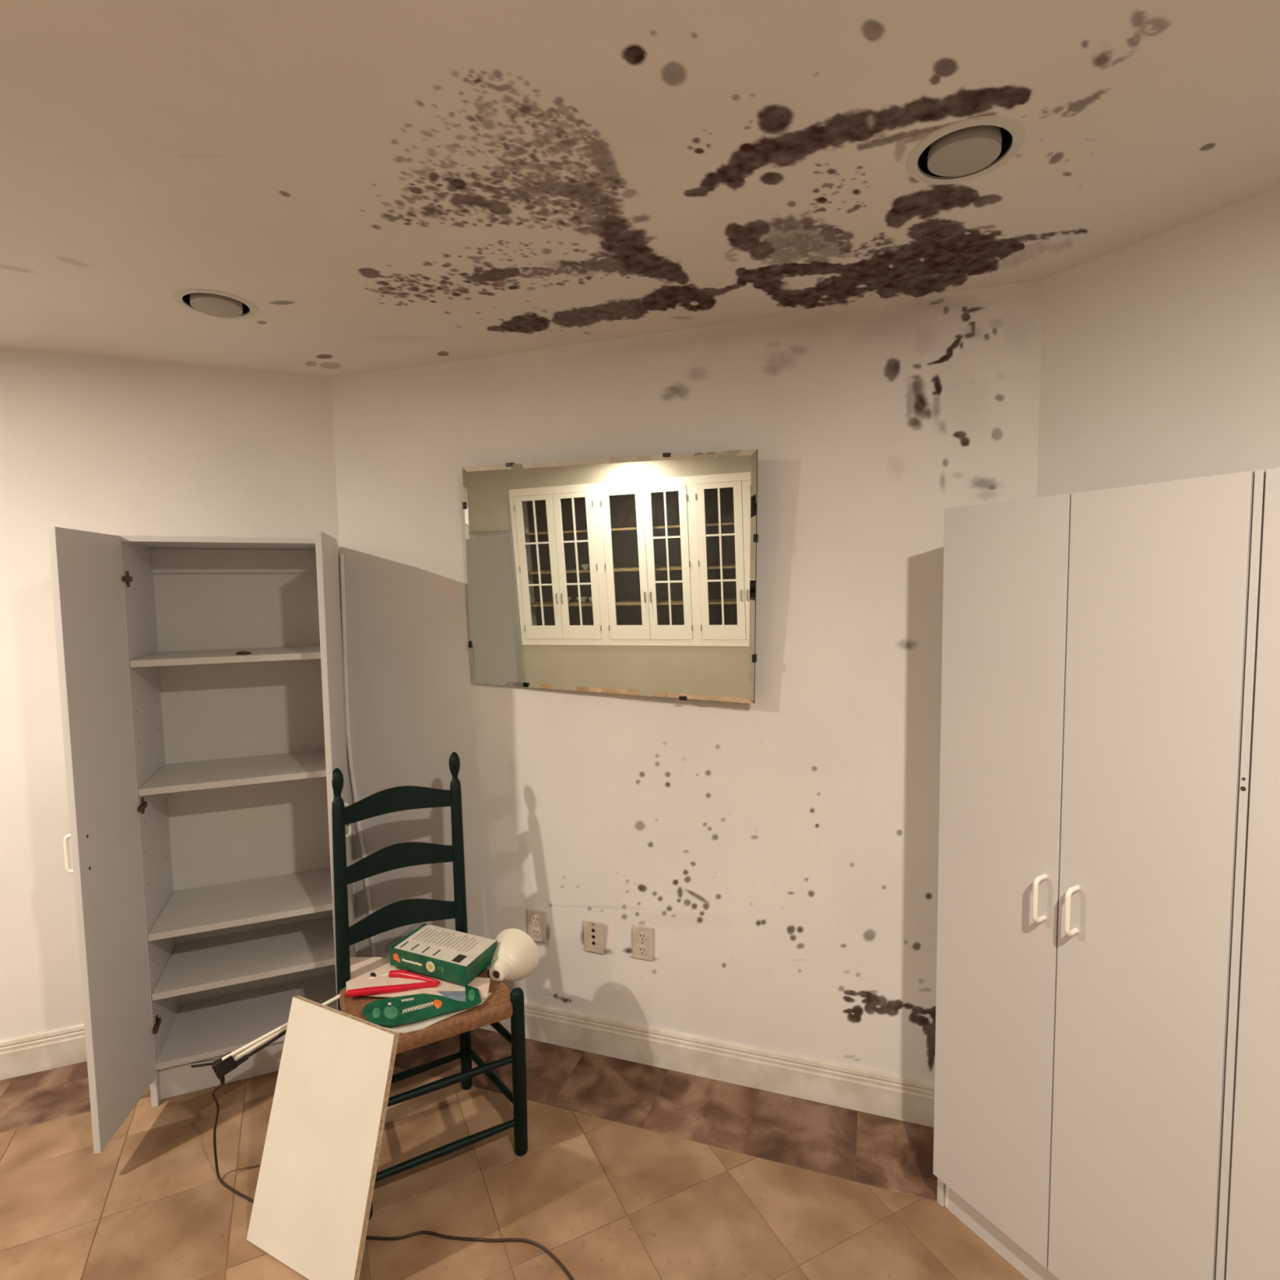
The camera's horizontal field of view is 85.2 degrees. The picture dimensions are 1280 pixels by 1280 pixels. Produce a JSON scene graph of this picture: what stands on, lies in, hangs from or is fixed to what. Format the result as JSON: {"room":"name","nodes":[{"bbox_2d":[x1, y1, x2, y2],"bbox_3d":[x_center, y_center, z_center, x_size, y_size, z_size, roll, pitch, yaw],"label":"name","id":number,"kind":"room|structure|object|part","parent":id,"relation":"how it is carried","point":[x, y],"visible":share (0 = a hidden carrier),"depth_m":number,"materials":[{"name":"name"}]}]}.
{"room":"storage room","nodes":[
{"label":"storage room","id":0,"kind":"room"},
{"bbox_2d":[0,347,357,1040],"bbox_3d":[-2.995,0.313,1.959,4.000,2.420,0.100,-2,4,-22],"label":"wall","id":1,"kind":"structure","parent":0,"point":[110,446],"depth_m":2.35,"materials":[{"name":"paint"}]},
{"bbox_2d":[0,1023,87,1079],"bbox_3d":[-2.958,1.439,1.986,4.000,0.128,0.016,-2,4,-22],"label":"baseboard","id":2,"kind":"structure","parent":1,"relation":"attached to","point":[25,1055],"depth_m":2.36,"materials":[{"name":"paint"}]},
{"bbox_2d":[0,1027,1028,1279],"bbox_3d":[-1.291,1.653,-0.014,8.000,0.060,5.500,1,4,19],"label":"floor","id":3,"kind":"structure","parent":0,"point":[628,1170],"depth_m":1.88,"materials":[{"name":"tile"}]},
{"bbox_2d":[47,526,355,1153],"bbox_3d":[-1.316,0.567,2.249,0.707,1.784,0.651,-2,4,-22],"label":"storage cabinet","id":4,"kind":"object","parent":3,"relation":"on","point":[201,796],"depth_m":2.33,"materials":[{"name":"white laminate"}]},
{"bbox_3d":[-1.520,0.572,1.867,0.039,0.108,0.011,-2,4,-10],"label":"handle","id":5,"kind":"part","parent":4,"relation":"part of","materials":[{"name":"white plastic"}]},
{"bbox_3d":[-1.512,0.543,1.976,0.017,1.687,0.298,-2,4,-10],"label":"door","id":6,"kind":"part","parent":4,"relation":"part of","materials":[{"name":"white laminate"}]},
{"bbox_3d":[-1.606,0.568,2.290,0.018,1.784,0.355,-2,4,-22],"label":"panel","id":7,"kind":"part","parent":4,"relation":"part of","materials":[{"name":"white laminate"}]},
{"bbox_3d":[-1.347,-0.324,2.339,0.569,0.018,0.354,-2,4,-22],"label":"panel","id":8,"kind":"part","parent":4,"relation":"part of","materials":[{"name":"white laminate"}]},
{"bbox_2d":[129,645,320,667],"bbox_3d":[-1.341,0.051,2.363,0.567,0.021,0.344,-2,4,-22],"label":"shelf","id":9,"kind":"object","parent":4,"relation":"attached to","point":[176,655],"depth_m":2.27,"materials":[{"name":"white laminate"}]},
{"bbox_2d":[137,749,326,795],"bbox_3d":[-1.335,0.445,2.391,0.567,0.021,0.344,-2,4,-22],"label":"shelf","id":10,"kind":"object","parent":4,"relation":"attached to","point":[242,768],"depth_m":2.34,"materials":[{"name":"white laminate"}]},
{"bbox_3d":[-1.409,-0.282,2.492,0.569,0.084,0.015,-2,4,-22],"label":"rail","id":11,"kind":"part","parent":4,"relation":"part of","materials":[{"name":"white laminate"}]},
{"bbox_2d":[147,867,332,941],"bbox_3d":[-1.329,0.902,2.424,0.567,0.021,0.344,-2,4,-22],"label":"shelf","id":12,"kind":"object","parent":4,"relation":"attached to","point":[224,903],"depth_m":2.38,"materials":[{"name":"white laminate"}]},
{"bbox_3d":[-1.279,0.041,2.247,0.042,0.012,0.022,-4,5,-37],"label":"loose bracket","id":13,"kind":"part","parent":4,"relation":"part of","materials":[{"name":"black metal"}]},
{"bbox_2d":[151,916,335,1000],"bbox_3d":[-1.326,1.094,2.437,0.567,0.021,0.344,-2,4,-22],"label":"shelf","id":14,"kind":"object","parent":4,"relation":"attached to","point":[221,958],"depth_m":2.40,"materials":[{"name":"white laminate"}]},
{"bbox_3d":[-1.402,0.505,2.559,0.569,1.666,0.005,-2,4,-22],"label":"panel","id":15,"kind":"part","parent":4,"relation":"part of","materials":[{"name":"white laminate"}]},
{"bbox_3d":[-1.323,1.320,2.453,0.569,0.020,0.347,-2,4,-22],"label":"panel","id":16,"kind":"part","parent":4,"relation":"part of","materials":[{"name":"white laminate"}]},
{"bbox_3d":[-0.954,0.519,2.203,0.017,1.687,0.295,-2,4,-16],"label":"door","id":17,"kind":"part","parent":4,"relation":"part of","materials":[{"name":"white laminate"}]},
{"bbox_3d":[-1.063,0.545,2.513,0.018,1.784,0.355,-2,4,-22],"label":"panel","id":18,"kind":"part","parent":4,"relation":"part of","materials":[{"name":"white laminate"}]},
{"bbox_3d":[-0.897,0.546,2.108,0.039,0.108,0.011,-2,4,-16],"label":"handle","id":19,"kind":"part","parent":4,"relation":"part of","materials":[{"name":"white plastic"}]},
{"bbox_2d":[191,1022,288,1202],"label":"desk lamp","id":20,"kind":"object","parent":3,"relation":"on","point":[221,1066],"depth_m":1.87,"materials":[{"name":"plastic"}]},
{"bbox_2d":[246,995,399,1279],"bbox_3d":[-0.780,1.220,1.707,0.364,0.545,0.175,1,5,27],"label":"board","id":21,"kind":"object","parent":3,"relation":"on","point":[312,1203],"visible":1,"depth_m":1.69,"materials":[{"name":"laminate"}]},
{"bbox_2d":[331,751,528,1219],"bbox_3d":[-0.632,0.923,2.037,0.460,1.085,0.455,-3,5,-29],"label":"chair","id":22,"kind":"object","parent":3,"relation":"on","point":[504,1002],"visible":0.69,"depth_m":2.06,"materials":[{"name":"green paint"}]},
{"bbox_3d":[-0.882,0.924,2.072,0.038,1.085,0.108,-2,4,-18],"label":"leg","id":23,"kind":"part","parent":22,"relation":"part of","materials":[{"name":"green paint"}]},
{"bbox_3d":[-0.711,1.244,1.775,0.040,0.486,0.040,1,4,19],"label":"leg","id":24,"kind":"part","parent":22,"relation":"part of","materials":[{"name":"green paint"}]},
{"bbox_2d":[346,956,490,1001],"bbox_3d":[-0.674,0.990,2.038,0.508,0.027,0.205,0,4,7],"label":"pack","id":25,"kind":"object","parent":22,"relation":"on","point":[399,982],"visible":0.82,"depth_m":2.02,"materials":[{"name":"white cardboard"}]},
{"bbox_3d":[-0.705,0.995,1.986,0.247,0.022,0.022,-2,4,-10],"label":"red handle","id":26,"kind":"part","parent":25,"relation":"part of","materials":[{"name":"plastic"}]},
{"bbox_3d":[-0.661,0.988,2.038,0.169,0.024,0.032,1,4,19],"label":"red handle","id":27,"kind":"part","parent":25,"relation":"part of","materials":[{"name":"plastic"}]},
{"bbox_3d":[-0.614,1.033,2.010,0.449,0.045,0.372,-3,5,-29],"label":"seat","id":28,"kind":"part","parent":22,"relation":"part of","materials":[{"name":"brown wicker"}]},
{"bbox_2d":[377,992,491,1033],"bbox_3d":[-0.558,1.016,1.897,0.321,0.003,0.110,-3,5,-27],"label":"card","id":29,"kind":"object","parent":22,"relation":"on","point":[421,1024],"visible":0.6,"depth_m":1.85,"materials":[{"name":"white paper"}]},
{"bbox_2d":[361,985,481,1026],"bbox_3d":[-0.596,1.003,1.908,0.313,0.004,0.134,-2,4,-17],"label":"blister pack","id":30,"kind":"object","parent":29,"relation":"on","point":[401,1010],"visible":0.99,"depth_m":1.90},
{"bbox_2d":[372,1007,380,1017],"bbox_3d":[-0.710,1.005,1.876,0.020,0.001,0.050,-2,4,-21],"label":"print","id":31,"kind":"object","parent":30,"relation":"on","point":[375,1011],"depth_m":1.88},
{"bbox_2d":[383,1005,398,1018],"bbox_3d":[-0.672,1.004,1.878,0.035,0.001,0.064,-3,4,-23],"label":"print","id":32,"kind":"object","parent":30,"relation":"on","point":[389,1011],"depth_m":1.88},
{"bbox_2d":[468,989,475,1000],"bbox_3d":[-0.472,0.996,1.953,0.018,0.001,0.059,-2,4,-18],"label":"print","id":33,"kind":"object","parent":30,"relation":"on","point":[471,992],"depth_m":1.95},
{"bbox_2d":[389,923,497,985],"bbox_3d":[-0.603,0.944,2.110,0.301,0.066,0.163,1,4,23],"label":"product box","id":34,"kind":"object","parent":22,"relation":"on","point":[437,952],"visible":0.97,"depth_m":2.07,"materials":[{"name":"green cardboard"}]},
{"bbox_3d":[-0.586,0.917,2.100,0.260,0.009,0.150,1,4,22],"label":"label panel","id":35,"kind":"part","parent":34,"relation":"part of","materials":[{"name":"cardboard"}]},
{"bbox_3d":[-0.582,0.907,2.259,0.038,1.085,0.115,-2,4,-19],"label":"leg","id":36,"kind":"part","parent":22,"relation":"part of","materials":[{"name":"green paint"}]},
{"bbox_2d":[488,928,538,982],"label":"desk lamp","id":37,"kind":"object","parent":22,"relation":"on","point":[515,957],"depth_m":2.11,"materials":[{"name":"plastic"}]},
{"bbox_3d":[-0.409,0.984,2.118,0.158,0.158,0.132,1,4,19],"label":"lamp shade","id":38,"kind":"part","parent":37,"relation":"part of","materials":[{"name":"beige ceramic"}]},
{"bbox_3d":[-0.343,1.224,1.978,0.040,0.486,0.040,1,4,19],"label":"leg","id":39,"kind":"part","parent":22,"relation":"part of","materials":[{"name":"green paint"}]},
{"bbox_2d":[365,1231,573,1279],"label":"cable","id":40,"kind":"object","parent":3,"relation":"on","point":[476,1239],"depth_m":1.72,"materials":[{"name":"black plastic"}]},
{"bbox_3d":[-0.600,1.333,1.738,1.182,0.308,0.211,1,4,24],"label":"power cord","id":41,"kind":"part","parent":40,"relation":"part of","materials":[{"name":"black rubber"}]},
{"bbox_2d":[933,469,1266,1279],"bbox_3d":[1.017,0.584,1.548,0.364,1.786,0.604,-3,5,-29],"label":"tall cabinet","id":42,"kind":"object","parent":3,"relation":"on","point":[1094,642],"depth_m":1.41,"materials":[{"name":"white laminate"}]},
{"bbox_3d":[0.898,0.567,1.817,0.305,1.784,0.018,-3,5,-29],"label":"panel","id":43,"kind":"part","parent":42,"relation":"part of","materials":[{"name":"white laminate"}]},
{"bbox_3d":[0.823,0.538,1.613,0.018,1.697,0.292,-3,5,-29],"label":"door","id":44,"kind":"part","parent":42,"relation":"part of","materials":[{"name":"white laminate"}]},
{"bbox_3d":[0.858,0.557,1.496,0.039,0.102,0.011,-3,5,-29],"label":"handle","id":45,"kind":"part","parent":42,"relation":"part of","materials":[{"name":"white plastic"}]},
{"bbox_3d":[0.891,0.560,1.438,0.039,0.102,0.011,-3,5,-29],"label":"handle","id":46,"kind":"part","parent":42,"relation":"part of","materials":[{"name":"white plastic"}]},
{"bbox_3d":[0.970,0.555,1.356,0.018,1.697,0.292,-3,5,-29],"label":"door","id":47,"kind":"part","parent":42,"relation":"part of","materials":[{"name":"white laminate"}]},
{"bbox_3d":[1.182,0.599,1.301,0.322,1.786,0.012,-3,5,-29],"label":"filler strip","id":48,"kind":"part","parent":42,"relation":"part of","materials":[{"name":"white wood"}]},
{"bbox_2d":[1226,466,1279,1279],"bbox_3d":[1.331,0.617,1.036,0.325,1.785,0.591,-3,5,-29],"label":"tall cabinet","id":49,"kind":"object","parent":3,"relation":"on","point":[1253,1251],"visible":1,"depth_m":1.18,"materials":[{"name":"white laminate"}]},
{"bbox_2d":[0,0,1279,378],"bbox_3d":[-1.292,-0.777,-0.093,8.000,0.001,5.500,1,4,19],"label":"ceiling","id":50,"kind":"structure","parent":0,"point":[389,184],"depth_m":1.29,"materials":[{"name":"paint"}]},
{"bbox_2d":[173,288,257,319],"bbox_3d":[-1.164,-0.966,1.910,0.200,0.116,0.200,1,4,19],"label":"recessed light","id":51,"kind":"object","parent":50,"relation":"in","point":[212,303],"visible":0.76,"depth_m":1.90,"materials":[{"name":"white plastic"}]},
{"bbox_2d":[906,115,1025,184],"bbox_3d":[0.599,-0.946,1.286,0.200,0.116,0.200,1,4,19],"label":"recessed light","id":52,"kind":"object","parent":50,"relation":"in","point":[973,148],"visible":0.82,"depth_m":1.27,"materials":[{"name":"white plastic"}]},
{"bbox_2d":[331,280,1042,1082],"bbox_3d":[-0.025,0.237,2.295,2.392,2.420,0.001,1,4,19],"label":"wall","id":53,"kind":"structure","parent":0,"point":[779,851],"depth_m":2.19,"materials":[{"name":"paint"}]},
{"bbox_2d":[339,553,376,956],"bbox_3d":[-1.081,0.528,2.663,0.097,1.712,0.030,1,4,19],"label":"cable","id":54,"kind":"object","parent":53,"relation":"attached to","point":[341,555],"visible":0.73,"depth_m":2.66,"materials":[{"name":"white plastic"}]},
{"bbox_2d":[526,908,546,942],"bbox_3d":[-0.367,1.011,2.464,0.077,0.118,0.012,1,4,19],"label":"wall outlet","id":55,"kind":"object","parent":53,"relation":"attached to","point":[536,919],"visible":0.98,"depth_m":2.46,"materials":[{"name":"plastic"}]},
{"bbox_2d":[532,928,540,937],"bbox_3d":[-0.368,1.035,2.464,0.033,0.033,0.004,1,4,19],"label":"socket","id":56,"kind":"object","parent":55,"relation":"attached to","point":[535,931],"depth_m":2.46,"materials":[{"name":"white plastic"}]},
{"bbox_2d":[532,915,540,924],"bbox_3d":[-0.367,0.988,2.458,0.033,0.033,0.004,1,4,19],"label":"socket","id":57,"kind":"object","parent":55,"relation":"attached to","point":[535,918],"depth_m":2.46,"materials":[{"name":"white plastic"}]},
{"bbox_2d":[583,920,604,954],"bbox_3d":[-0.159,1.019,2.390,0.077,0.118,0.017,1,4,19],"label":"wall outlet","id":58,"kind":"object","parent":53,"relation":"attached to","point":[593,932],"visible":1,"depth_m":2.39,"materials":[{"name":"white plastic"}]},
{"bbox_2d":[591,928,595,945],"bbox_3d":[-0.160,1.017,2.387,0.014,0.061,0.007,1,4,19],"label":"socket","id":59,"kind":"object","parent":58,"relation":"attached to","point":[593,930],"depth_m":2.39,"materials":[{"name":"plastic"}]},
{"bbox_2d":[462,448,758,703],"bbox_3d":[-0.129,-0.199,2.238,1.030,0.773,0.060,1,4,21],"label":"wall mirror","id":60,"kind":"object","parent":53,"relation":"attached to","point":[636,575],"visible":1,"depth_m":2.21,"materials":[{"name":"clear glass"}]},
{"bbox_2d":[631,924,653,960],"bbox_3d":[0.009,1.017,2.336,0.075,0.117,0.010,1,4,19],"label":"wall outlet","id":61,"kind":"object","parent":53,"relation":"attached to","point":[642,936],"visible":1,"depth_m":2.33,"materials":[{"name":"plastic"}]},
{"bbox_2d":[637,931,647,941],"bbox_3d":[0.008,0.993,2.332,0.033,0.033,0.004,1,4,19],"label":"socket","id":62,"kind":"object","parent":61,"relation":"attached to","point":[642,935],"depth_m":2.33,"materials":[{"name":"white plastic"}]},
{"bbox_2d":[638,945,647,955],"bbox_3d":[0.009,1.041,2.336,0.033,0.033,0.004,1,4,19],"label":"socket","id":63,"kind":"object","parent":61,"relation":"attached to","point":[642,949],"depth_m":2.33,"materials":[{"name":"white plastic"}]},
{"bbox_2d":[479,1000,934,1127],"bbox_3d":[-0.013,1.371,2.369,2.331,0.128,0.016,1,4,19],"label":"baseboard","id":64,"kind":"structure","parent":53,"relation":"attached to","point":[901,1098],"depth_m":2.25,"materials":[{"name":"paint"}]},
{"bbox_2d":[1036,186,1279,497],"bbox_3d":[1.787,0.331,0.772,0.100,2.420,2.700,-3,5,-29],"label":"wall","id":65,"kind":"structure","parent":0,"point":[1160,353],"depth_m":1.60,"materials":[{"name":"paint"}]}
]}

